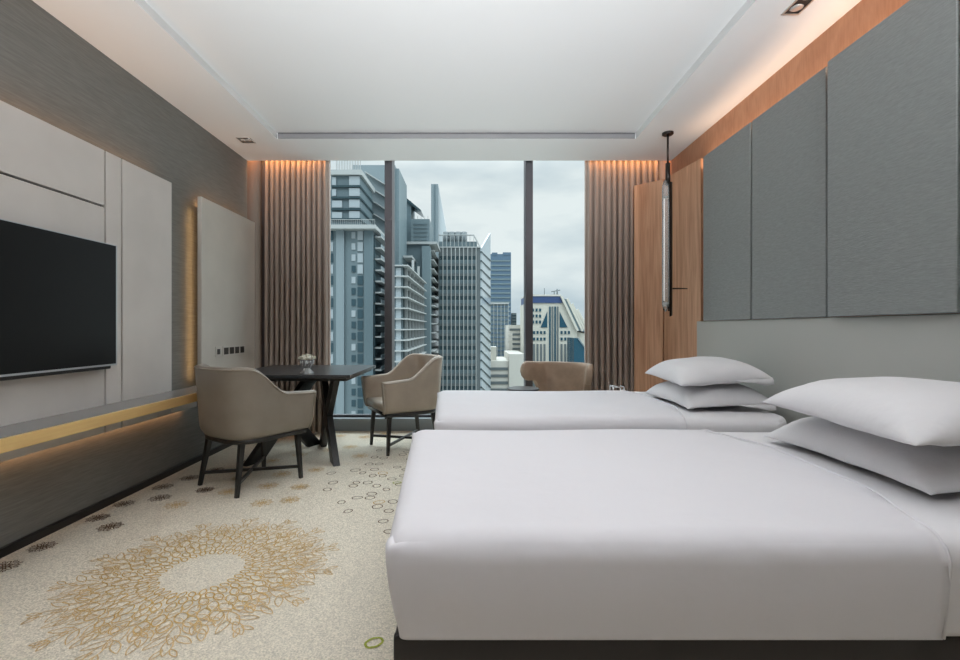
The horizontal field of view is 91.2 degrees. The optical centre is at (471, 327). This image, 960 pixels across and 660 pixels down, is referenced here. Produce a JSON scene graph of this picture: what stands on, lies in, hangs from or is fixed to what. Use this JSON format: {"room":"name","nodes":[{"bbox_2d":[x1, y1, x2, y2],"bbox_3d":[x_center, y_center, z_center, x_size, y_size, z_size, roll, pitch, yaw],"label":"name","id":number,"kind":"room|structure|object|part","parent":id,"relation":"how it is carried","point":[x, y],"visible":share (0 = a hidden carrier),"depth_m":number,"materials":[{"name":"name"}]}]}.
{"room":"hotel room","nodes":[
{"label":"hotel room","id":0,"kind":"room"},
{"bbox_2d":[0,0,261,547],"bbox_3d":[-2.410,-0.450,1.580,0.200,3.140,7.560,0,0,0],"label":"wall","id":1,"kind":"structure","parent":0,"point":[49,72],"depth_m":3.08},
{"bbox_2d":[0,100,196,461],"bbox_3d":[-2.255,-0.218,1.480,0.110,1.696,4.557,0,0,0],"label":"wall panel","id":2,"kind":"object","parent":1,"relation":"attached to","point":[51,178],"visible":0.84,"depth_m":2.78,"materials":[{"name":"beige leather"}]},
{"bbox_3d":[-2.215,-0.898,1.010,0.030,0.331,3.608,0,0,0],"label":"panel","id":3,"kind":"part","parent":2,"relation":"part of","materials":[{"name":"beige leather"}]},
{"bbox_3d":[-2.215,-0.046,1.010,0.030,1.349,3.608,0,0,0],"label":"panel","id":4,"kind":"part","parent":2,"relation":"part of","materials":[{"name":"beige leather"}]},
{"bbox_2d":[0,219,116,380],"bbox_3d":[-2.164,-0.126,2.160,0.072,0.736,1.320,0,0,0],"label":"television","id":5,"kind":"object","parent":2,"relation":"attached to","point":[58,291],"visible":1,"depth_m":2.40,"materials":[{"name":"black"}]},
{"bbox_2d":[0,386,196,453],"bbox_3d":[-2.078,0.491,1.480,0.245,0.062,4.560,0,0,0],"label":"wall shelf","id":6,"kind":"object","parent":2,"relation":"attached to","point":[32,432],"visible":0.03,"depth_m":2.44,"materials":[{"name":"grey paint"}]},
{"bbox_3d":[-2.215,-0.218,2.887,0.030,1.692,0.122,0,0,0],"label":"panel","id":7,"kind":"part","parent":2,"relation":"part of","materials":[{"name":"beige leather"}]},
{"bbox_3d":[-2.215,-0.218,3.202,0.030,1.692,0.484,0,0,0],"label":"panel","id":8,"kind":"part","parent":2,"relation":"part of","materials":[{"name":"beige leather"}]},
{"bbox_3d":[-2.215,0.571,3.607,0.030,0.114,0.303,0,0,0],"label":"panel","id":9,"kind":"part","parent":2,"relation":"part of","materials":[{"name":"gold metal"}]},
{"bbox_2d":[0,444,231,558],"bbox_3d":[-2.299,1.097,1.455,0.022,0.045,7.310,0,0,0],"label":"baseboard","id":10,"kind":"structure","parent":1,"relation":"attached to","point":[39,534],"depth_m":2.85,"materials":[{"name":"black paint"}]},
{"bbox_2d":[198,197,254,368],"bbox_3d":[-2.250,-0.275,4.295,0.120,1.590,0.941,0,0,0],"label":"wall panel","id":11,"kind":"object","parent":1,"relation":"attached to","point":[226,239],"depth_m":4.19,"materials":[{"name":"leather"}]},
{"bbox_2d":[215,346,220,356],"bbox_3d":[-2.195,0.205,4.070,0.010,0.090,0.090,0,0,0],"label":"wall switch","id":12,"kind":"object","parent":11,"relation":"attached to","point":[217,349],"visible":1,"depth_m":4.06,"materials":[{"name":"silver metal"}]},
{"bbox_2d":[224,347,228,354],"bbox_3d":[-2.192,0.205,4.195,0.004,0.060,0.070,0,0,0],"label":"socket","id":13,"kind":"object","parent":11,"relation":"attached to","point":[226,349],"depth_m":4.19,"materials":[{"name":"grey plastic"}]},
{"bbox_3d":[-2.195,0.205,4.345,0.010,0.090,0.400,0,0,0],"label":"socket strip","id":14,"kind":"part","parent":11,"relation":"part of","materials":[{"name":"white plastic"}]},
{"bbox_2d":[0,431,411,659],"bbox_3d":[-0.133,1.144,1.455,4.355,0.053,7.310,0,0,0],"label":"floor","id":15,"kind":"structure","parent":0,"point":[291,567],"depth_m":2.16,"materials":[{"name":"beige carpet"}]},
{"bbox_2d":[194,364,316,498],"bbox_3d":[-1.609,0.691,3.424,0.656,0.864,0.654,0,0,33],"label":"armchair","id":16,"kind":"object","parent":15,"relation":"on","point":[239,406],"visible":1,"depth_m":3.17,"materials":[{"name":"beige leather"}]},
{"bbox_3d":[-1.904,0.947,3.357,0.097,0.351,0.046,0,0,-33],"label":"leg","id":17,"kind":"part","parent":16,"relation":"part of","materials":[{"name":"brown wood"}]},
{"bbox_3d":[-1.550,0.947,3.127,0.046,0.351,0.097,0,0,9],"label":"leg","id":18,"kind":"part","parent":16,"relation":"part of","materials":[{"name":"brown wood"}]},
{"bbox_3d":[-1.605,0.764,3.430,0.538,0.032,0.536,0,0,33],"label":"seat frame","id":19,"kind":"part","parent":16,"relation":"part of","materials":[{"name":"brown wood"}]},
{"bbox_3d":[-1.664,0.947,3.745,0.047,0.348,0.050,0,0,33],"label":"leg","id":20,"kind":"part","parent":16,"relation":"part of","materials":[{"name":"brown wood"}]},
{"bbox_3d":[-1.294,0.947,3.505,0.047,0.348,0.050,0,0,33],"label":"leg","id":21,"kind":"part","parent":16,"relation":"part of","materials":[{"name":"brown wood"}]},
{"bbox_2d":[243,365,375,466],"bbox_3d":[-1.470,0.745,4.200,1.020,0.750,1.000,0,0,0],"label":"table","id":22,"kind":"object","parent":15,"relation":"on","point":[334,374],"visible":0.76,"depth_m":4.02,"materials":[{"name":"grey wood"}]},
{"bbox_3d":[-1.660,0.771,4.190,0.055,0.697,0.852,0,0,26],"label":"crossed leg","id":23,"kind":"part","parent":22,"relation":"part of","materials":[{"name":"brown wood"}]},
{"bbox_2d":[299,359,314,373],"bbox_3d":[-1.355,0.306,3.860,0.115,0.128,0.116,0,0,0],"label":"vase","id":24,"kind":"object","parent":22,"relation":"on","point":[302,363],"visible":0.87,"depth_m":3.86,"materials":[{"name":"clear glass"}]},
{"bbox_2d":[298,354,315,365],"bbox_3d":[-1.355,0.262,3.861,0.145,0.105,0.144,0,0,0],"label":"flower arrangement","id":25,"kind":"object","parent":24,"relation":"in","point":[305,357],"visible":1,"depth_m":3.83,"materials":[{"name":"white plant"}]},
{"bbox_2d":[300,355,314,359],"bbox_3d":[-1.355,0.242,3.860,0.128,0.039,0.126,0,0,0],"label":"flowers","id":26,"kind":"object","parent":25,"relation":"on","point":[304,357],"depth_m":3.82,"materials":[{"name":"white plant"}]},
{"bbox_3d":[-1.660,0.771,4.190,0.050,0.697,0.852,0,0,26],"label":"crossed leg","id":27,"kind":"part","parent":22,"relation":"part of","materials":[{"name":"brown wood"}]},
{"bbox_3d":[-1.280,0.771,4.190,0.050,0.697,0.852,0,0,-26],"label":"crossed leg","id":28,"kind":"part","parent":22,"relation":"part of","materials":[{"name":"brown wood"}]},
{"bbox_3d":[-1.280,0.771,4.190,0.055,0.697,0.852,0,0,-26],"label":"crossed leg","id":29,"kind":"part","parent":22,"relation":"part of","materials":[{"name":"brown wood"}]},
{"bbox_2d":[361,353,442,455],"bbox_3d":[-0.634,0.691,4.438,0.654,0.864,0.656,0,0,-30],"label":"armchair","id":30,"kind":"object","parent":15,"relation":"on","point":[410,388],"visible":0.95,"depth_m":4.25,"materials":[{"name":"beige leather"}]},
{"bbox_3d":[-0.951,0.947,4.510,0.050,0.348,0.047,0,0,-30],"label":"leg","id":31,"kind":"part","parent":30,"relation":"part of","materials":[{"name":"brown wood"}]},
{"bbox_2d":[366,397,382,411],"bbox_3d":[-0.661,0.704,4.423,0.531,0.084,0.486,0,0,-30],"label":"seat cushion","id":32,"kind":"object","parent":30,"relation":"on","point":[375,404],"depth_m":4.34,"materials":[{"name":"beige fabric"}]},
{"bbox_3d":[-0.731,0.947,4.128,0.050,0.348,0.047,0,0,-30],"label":"leg","id":33,"kind":"part","parent":30,"relation":"part of","materials":[{"name":"brown wood"}]},
{"bbox_3d":[-0.640,0.764,4.435,0.536,0.032,0.538,0,0,-30],"label":"seat frame","id":34,"kind":"part","parent":30,"relation":"part of","materials":[{"name":"brown wood"}]},
{"bbox_3d":[-0.551,0.947,4.730,0.046,0.351,0.097,0,0,36],"label":"leg","id":35,"kind":"part","parent":30,"relation":"part of","materials":[{"name":"brown wood"}]},
{"bbox_3d":[-0.341,0.947,4.364,0.097,0.351,0.046,0,0,-6],"label":"leg","id":36,"kind":"part","parent":30,"relation":"part of","materials":[{"name":"brown wood"}]},
{"bbox_2d":[507,386,538,390],"bbox_3d":[0.440,0.818,4.050,0.280,0.604,0.280,0,0,0],"label":"side table","id":37,"kind":"object","parent":15,"relation":"on","point":[513,388],"visible":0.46,"depth_m":4.01,"materials":[{"name":"black paint"}]},
{"bbox_2d":[520,361,592,390],"bbox_3d":[0.833,0.726,4.529,0.750,0.791,0.524,0,0,36],"label":"lounge chair","id":38,"kind":"object","parent":15,"relation":"on","point":[546,375],"visible":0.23,"depth_m":4.69,"materials":[{"name":"brown fabric"}]},
{"bbox_2d":[434,390,786,431],"bbox_3d":[0.787,0.805,3.199,2.133,0.630,1.203,0,0,0],"label":"bed","id":39,"kind":"object","parent":15,"relation":"on","point":[455,409],"visible":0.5,"depth_m":2.76,"materials":[{"name":"white fabric"}]},
{"bbox_2d":[645,381,776,410],"bbox_3d":[1.547,0.419,3.144,0.529,0.153,0.692,0,0,-1],"label":"pillow","id":40,"kind":"object","parent":39,"relation":"on","point":[715,395],"visible":0.79,"depth_m":2.87,"materials":[{"name":"white fabric"}]},
{"bbox_2d":[645,356,774,385],"bbox_3d":[1.535,0.279,3.134,0.539,0.165,0.692,0,0,3],"label":"pillow","id":41,"kind":"object","parent":40,"relation":"on","point":[700,370],"visible":1,"depth_m":2.86,"materials":[{"name":"white fabric"}]},
{"bbox_3d":[0.808,0.626,3.200,2.085,0.244,1.173,0,0,0],"label":"mattress","id":42,"kind":"part","parent":39,"relation":"part of","materials":[{"name":"white fabric"}]},
{"bbox_2d":[610,385,624,389],"bbox_3d":[1.360,0.831,4.400,0.112,0.578,0.112,0,0,0],"label":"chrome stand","id":43,"kind":"object","parent":15,"relation":"on","point":[621,386],"visible":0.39,"depth_m":4.41,"materials":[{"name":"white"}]},
{"bbox_2d":[634,158,702,391],"bbox_3d":[1.912,-0.180,4.524,0.157,2.600,0.865,0,0,-22],"label":"wood wall panel","id":44,"kind":"object","parent":15,"relation":"on","point":[659,337],"visible":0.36,"depth_m":4.62,"materials":[{"name":"brown wood"}]},
{"bbox_2d":[385,429,959,659],"bbox_3d":[0.778,0.807,1.736,2.151,0.627,1.258,0,0,0],"label":"bed","id":45,"kind":"object","parent":15,"relation":"on","point":[591,544],"visible":0.94,"depth_m":1.15,"materials":[{"name":"white fabric"}]},
{"bbox_3d":[0.799,0.626,1.738,2.101,0.244,1.228,0,0,0],"label":"mattress","id":46,"kind":"part","parent":45,"relation":"part of","materials":[{"name":"white fabric"}]},
{"bbox_2d":[764,416,959,494],"bbox_3d":[1.599,0.427,1.729,0.580,0.174,0.752,-1,0,-2],"label":"pillow","id":47,"kind":"object","parent":45,"relation":"on","point":[930,469],"visible":0.59,"depth_m":1.55,"materials":[{"name":"white fabric"}]},
{"bbox_2d":[763,377,959,445],"bbox_3d":[1.519,0.264,1.624,0.600,0.168,0.712,0,0,1],"label":"pillow","id":48,"kind":"object","parent":47,"relation":"on","point":[911,411],"visible":1,"depth_m":1.49,"materials":[{"name":"white fabric"}]},
{"bbox_2d":[333,417,433,430],"bbox_3d":[-0.133,1.100,5.220,4.355,0.240,0.280,0,0,0],"label":"window sill","id":49,"kind":"structure","parent":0,"point":[340,423],"depth_m":5.11,"materials":[{"name":"grey"}]},
{"bbox_2d":[262,161,383,416],"bbox_3d":[-1.605,-0.480,5.190,1.410,2.920,0.060,0,0,0],"label":"window","id":50,"kind":"structure","parent":49,"relation":"attached to","point":[263,162],"depth_m":5.16,"materials":[{"name":"grey metal"}]},
{"bbox_2d":[385,161,394,418],"bbox_3d":[-0.900,-0.480,5.140,0.080,2.920,0.180,0,0,0],"label":"trim","id":51,"kind":"structure","parent":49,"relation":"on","point":[389,165],"depth_m":5.05,"materials":[{"name":"grey metal"}]},
{"bbox_2d":[402,414,430,416],"bbox_3d":[-0.142,-0.480,5.190,1.515,2.920,0.060,0,0,0],"label":"window","id":52,"kind":"structure","parent":49,"relation":"attached to","point":[421,415],"depth_m":5.16,"materials":[{"name":"grey metal"}]},
{"bbox_2d":[524,161,532,386],"bbox_3d":[0.615,-0.480,5.140,0.080,2.920,0.180,0,0,0],"label":"trim","id":53,"kind":"structure","parent":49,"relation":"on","point":[528,165],"depth_m":5.05,"materials":[{"name":"grey metal"}]},
{"bbox_2d":[32,0,860,160],"bbox_3d":[-0.133,-1.870,1.315,4.355,0.300,7.030,0,0,0],"label":"ceiling","id":54,"kind":"structure","parent":0,"point":[259,70],"depth_m":3.18,"materials":[{"name":"white paint"}]},
{"bbox_2d":[236,137,255,142],"bbox_3d":[-2.067,-1.716,4.300,0.125,0.008,0.120,0,0,0],"label":"recessed light","id":55,"kind":"object","parent":54,"relation":"in","point":[241,139],"visible":1,"depth_m":4.29,"materials":[{"name":"grey metal"}]},
{"bbox_2d":[277,133,634,138],"bbox_3d":[-0.142,-1.748,4.271,3.245,0.051,0.011,0,0,0],"label":"ceiling vent","id":56,"kind":"object","parent":54,"relation":"in","point":[279,135],"visible":1,"depth_m":4.26,"materials":[{"name":"grey metal"}]},
{"bbox_2d":[662,130,687,316],"bbox_3d":[1.785,-0.910,4.140,0.220,1.620,0.096,0,0,0],"label":"pendant lamp","id":57,"kind":"object","parent":54,"relation":"hanging from","point":[669,133],"visible":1,"depth_m":4.12,"materials":[{"name":"brown metal"}]},
{"bbox_3d":[1.691,-0.690,4.136,0.009,0.900,0.009,0,0,0],"label":"light rod","id":58,"kind":"part","parent":57,"relation":"part of","materials":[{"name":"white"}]},
{"bbox_3d":[1.725,-1.570,4.140,0.017,0.260,0.018,0,0,0],"label":"rod","id":59,"kind":"part","parent":57,"relation":"part of","materials":[{"name":"brown metal"}]},
{"bbox_3d":[1.748,-0.690,4.137,0.030,1.180,0.060,0,0,10],"label":"lamp shade","id":60,"kind":"part","parent":57,"relation":"part of","materials":[{"name":"brown metal"}]},
{"bbox_2d":[781,0,813,14],"bbox_3d":[1.742,-1.716,2.478,0.095,0.008,0.195,0,0,0],"label":"recessed light","id":61,"kind":"object","parent":54,"relation":"in","point":[798,6],"visible":1,"depth_m":2.51,"materials":[{"name":"grey metal"}]},
{"bbox_2d":[658,0,959,320],"bbox_3d":[2.145,-0.450,1.580,0.200,3.140,7.560,0,0,0],"label":"wall","id":62,"kind":"structure","parent":0,"point":[866,14],"depth_m":3.00,"materials":[{"name":"brown wood"}]},
{"bbox_2d":[703,122,751,320],"bbox_3d":[1.992,-0.748,3.612,0.105,1.376,0.669,0,0,0],"label":"fabric panel","id":63,"kind":"object","parent":62,"relation":"attached to","point":[727,169],"visible":0.85,"depth_m":3.54,"materials":[{"name":"grey fabric"}]},
{"bbox_2d":[752,67,827,318],"bbox_3d":[1.992,-0.748,2.918,0.105,1.376,0.680,0,0,0],"label":"fabric panel","id":64,"kind":"object","parent":62,"relation":"attached to","point":[790,138],"visible":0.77,"depth_m":2.85,"materials":[{"name":"grey fabric"}]},
{"bbox_2d":[697,314,959,423],"bbox_3d":[2.000,0.531,1.745,0.090,1.178,4.690,0,0,0],"label":"headboard","id":65,"kind":"object","parent":62,"relation":"attached to","point":[795,352],"visible":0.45,"depth_m":2.53,"materials":[{"name":"grey fabric"}]},
{"bbox_2d":[828,0,959,316],"bbox_3d":[1.980,-0.748,2.196,0.130,1.376,0.679,0,0,0],"label":"fabric panel","id":66,"kind":"object","parent":62,"relation":"attached to","point":[894,91],"visible":1,"depth_m":2.12,"materials":[{"name":"grey fabric"}]},
{"bbox_3d":[-0.133,-1.980,4.985,4.355,0.080,0.310,0,0,0],"label":"trim","id":67,"kind":"structure","parent":0,"visible":0},
{"bbox_2d":[264,161,330,433],"bbox_3d":[-1.855,-0.417,4.970,0.710,3.045,0.140,0,0,0],"label":"curtain","id":68,"kind":"object","parent":67,"relation":"hanging from","point":[297,239],"visible":0.66,"depth_m":4.94,"materials":[{"name":"beige fabric"}]},
{"bbox_2d":[584,161,657,391],"bbox_3d":[1.590,-0.417,4.974,0.800,3.045,0.136,0,0,0],"label":"curtain","id":69,"kind":"object","parent":67,"relation":"hanging from","point":[608,185],"visible":0.43,"depth_m":4.95,"materials":[{"name":"beige fabric"}]},
{"label":"outside","id":70,"kind":"structure","parent":0,"visible":0},
{"bbox_3d":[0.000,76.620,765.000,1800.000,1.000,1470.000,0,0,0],"label":"floor","id":71,"kind":"structure","parent":70,"visible":0},
{"bbox_2d":[331,161,384,413],"bbox_3d":[-34.769,14.469,139.000,18.972,123.303,24.000,0,0,0],"label":"apartment tower","id":72,"kind":"structure","parent":71,"relation":"on","point":[357,245],"depth_m":130.01,"materials":[{"name":"grey"}]},
{"bbox_3d":[-32.747,-28.715,127.250,12.991,1.407,0.100,0,0,0],"label":"terrace railing","id":73,"kind":"part","parent":72,"relation":"part of","materials":[{"name":"white metal"}]},
{"bbox_2d":[353,165,406,264],"bbox_3d":[-31.255,11.703,160.750,15.106,128.835,21.500,0,0,0],"label":"apartment tower","id":74,"kind":"structure","parent":71,"relation":"on","point":[375,174],"depth_m":152.48,"materials":[{"name":"grey"}]},
{"bbox_2d":[395,260,426,365],"bbox_3d":[-18.349,28.276,140.400,5.000,95.688,47.200,0,0,0],"label":"block","id":75,"kind":"object","parent":71,"relation":"on","point":[409,286],"visible":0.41,"depth_m":123.61,"materials":[{"name":"stone"}]},
{"bbox_2d":[403,199,439,413],"bbox_3d":[-19.178,13.139,190.000,12.963,125.963,60.000,0,0,0],"label":"block","id":76,"kind":"object","parent":71,"relation":"on","point":[421,248],"visible":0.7,"depth_m":173.72,"materials":[{"name":"stone"}]},
{"bbox_2d":[431,184,446,256],"bbox_3d":[-16.596,1.294,244.800,8.681,149.652,10.400,0,0,0],"label":"tower","id":77,"kind":"structure","parent":71,"relation":"on","point":[437,216],"depth_m":240.01,"materials":[{"name":"grey glass"}]},
{"bbox_2d":[438,232,490,391],"bbox_3d":[-2.630,17.342,205.100,21.824,117.556,31.800,0,0,0],"label":"office tower","id":78,"kind":"structure","parent":71,"relation":"on","point":[464,268],"depth_m":189.86,"materials":[{"name":"grey"}]},
{"bbox_3d":[-10.843,-36.949,196.000,2.600,6.000,2.600,0,0,0],"label":"cooling tank","id":79,"kind":"part","parent":78,"relation":"part of","materials":[{"name":"grey metal"}]},
{"bbox_3d":[-8.340,-36.949,196.000,2.600,6.000,2.600,0,0,0],"label":"cooling tank","id":80,"kind":"part","parent":78,"relation":"part of","materials":[{"name":"grey metal"}]},
{"bbox_3d":[-5.838,-36.949,196.000,2.600,6.000,2.600,0,0,0],"label":"cooling tank","id":81,"kind":"part","parent":78,"relation":"part of","materials":[{"name":"grey metal"}]},
{"bbox_3d":[-5.030,-35.066,190.000,16.968,5.298,1.000,0,0,0],"label":"roof frame","id":82,"kind":"part","parent":78,"relation":"part of","materials":[{"name":"grey metal"}]},
{"bbox_3d":[-3.336,-36.949,196.000,2.600,6.000,2.600,0,0,0],"label":"cooling tank","id":83,"kind":"part","parent":78,"relation":"part of","materials":[{"name":"grey metal"}]},
{"bbox_2d":[491,303,508,356],"bbox_3d":[17.177,29.949,309.500,12.723,92.342,21.000,0,0,0],"label":"glass tower","id":84,"kind":"structure","parent":71,"relation":"on","point":[499,311],"depth_m":300.01,"materials":[{"name":"blue glass"}]},
{"bbox_2d":[491,252,510,324],"bbox_3d":[20.186,11.509,344.800,14.394,129.223,30.400,0,0,0],"label":"glass tower","id":85,"kind":"structure","parent":71,"relation":"on","point":[500,263],"depth_m":329.98,"materials":[{"name":"blue glass"}]},
{"bbox_2d":[491,346,523,390],"bbox_3d":[12.788,42.608,238.250,23.686,67.024,35.500,0,0,0],"label":"car park","id":86,"kind":"structure","parent":71,"relation":"on","point":[505,371],"depth_m":221.59,"materials":[{"name":"grey concrete"}]},
{"bbox_2d":[505,325,519,351],"bbox_3d":[26.339,37.224,274.350,11.985,77.792,25.300,0,0,0],"label":"banded building","id":87,"kind":"structure","parent":71,"relation":"on","point":[512,332],"depth_m":261.99,"materials":[{"name":"grey concrete"}]},
{"bbox_2d":[511,313,515,324],"bbox_3d":[31.013,32.555,350.850,3.303,87.131,12.300,0,0,0],"label":"slim tower","id":88,"kind":"structure","parent":71,"relation":"on","point":[513,315],"depth_m":344.97,"materials":[{"name":"grey"}]},
{"bbox_2d":[520,288,583,386],"bbox_3d":[44.165,28.086,245.075,34.989,96.069,33.850,0,0,0],"label":"gabled office","id":89,"kind":"structure","parent":71,"relation":"on","point":[555,319],"depth_m":230.03,"materials":[{"name":"grey concrete"}]},
{"bbox_3d":[48.936,-6.729,242.000,10.766,16.394,22.000,0,0,0],"label":"sloping glass","id":90,"kind":"part","parent":89,"relation":"part of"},
{"bbox_2d":[567,337,583,362],"bbox_3d":[50.596,40.168,212.275,12.213,71.904,15.450,0,0,0],"label":"wedge","id":91,"kind":"object","parent":71,"relation":"on","point":[575,347],"visible":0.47,"depth_m":204.99,"materials":[{"name":"blue glass"}]}
]}

